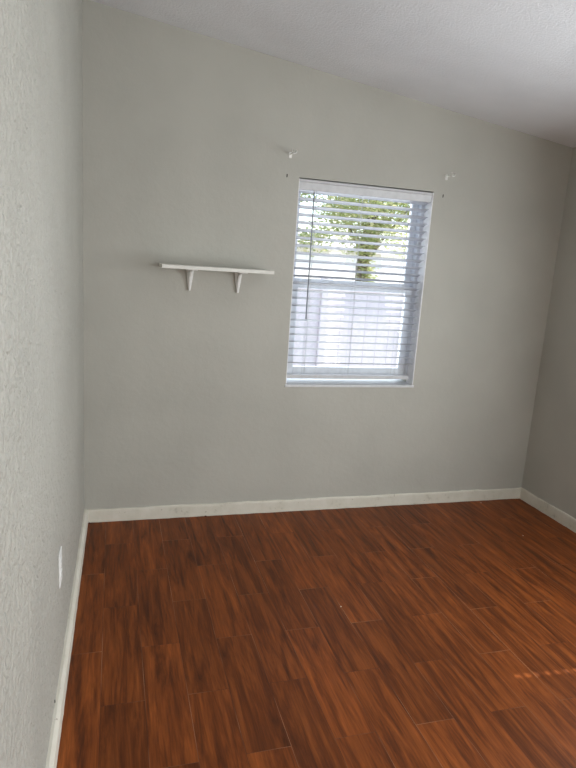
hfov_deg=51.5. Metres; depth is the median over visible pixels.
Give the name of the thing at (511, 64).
ceiling
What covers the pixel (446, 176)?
curtain rod bracket
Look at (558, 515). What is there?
baseboard
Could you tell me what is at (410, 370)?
trim
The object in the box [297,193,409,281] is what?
tree
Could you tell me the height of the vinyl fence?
1.650 m
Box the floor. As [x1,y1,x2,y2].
[56,499,575,767]
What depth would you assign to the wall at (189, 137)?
3.50 m
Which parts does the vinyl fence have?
post, rail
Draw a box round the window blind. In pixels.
[287,179,432,378]
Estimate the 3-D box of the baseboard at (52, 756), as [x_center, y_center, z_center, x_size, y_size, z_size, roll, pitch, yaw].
[-0.605,1.228,1.413,0.022,0.091,4.374,1,12,-16]
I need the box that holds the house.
[295,233,404,283]
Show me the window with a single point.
(399, 369)
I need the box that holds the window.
[285,193,424,387]
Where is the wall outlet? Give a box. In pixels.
[58,546,61,587]
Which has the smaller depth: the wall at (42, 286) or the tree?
the wall at (42, 286)
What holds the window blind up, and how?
attached to the window
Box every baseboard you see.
[45,509,87,767]
[86,487,521,522]
[520,488,575,532]
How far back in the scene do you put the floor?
2.54 m
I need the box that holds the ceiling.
[91,0,575,147]
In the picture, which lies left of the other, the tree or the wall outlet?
the wall outlet
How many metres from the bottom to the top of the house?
3.250 m
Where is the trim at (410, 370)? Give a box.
[286,178,433,384]
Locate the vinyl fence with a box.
[293,278,403,366]
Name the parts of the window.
sill, sash, sash, frame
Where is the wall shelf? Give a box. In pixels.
[159,263,273,292]
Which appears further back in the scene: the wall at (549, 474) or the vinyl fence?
the vinyl fence
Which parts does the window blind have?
ladder cord, rail, ladder cord, ladder cord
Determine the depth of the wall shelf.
3.25 m
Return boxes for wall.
[0,0,83,767]
[82,0,572,508]
[522,147,575,518]
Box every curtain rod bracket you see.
[289,149,296,157]
[445,172,455,179]
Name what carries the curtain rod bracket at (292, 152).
attached to the wall at (189, 137)
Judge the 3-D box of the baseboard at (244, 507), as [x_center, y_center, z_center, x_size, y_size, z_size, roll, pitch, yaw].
[0.250,0.778,3.897,2.991,0.081,0.014,0,12,-16]

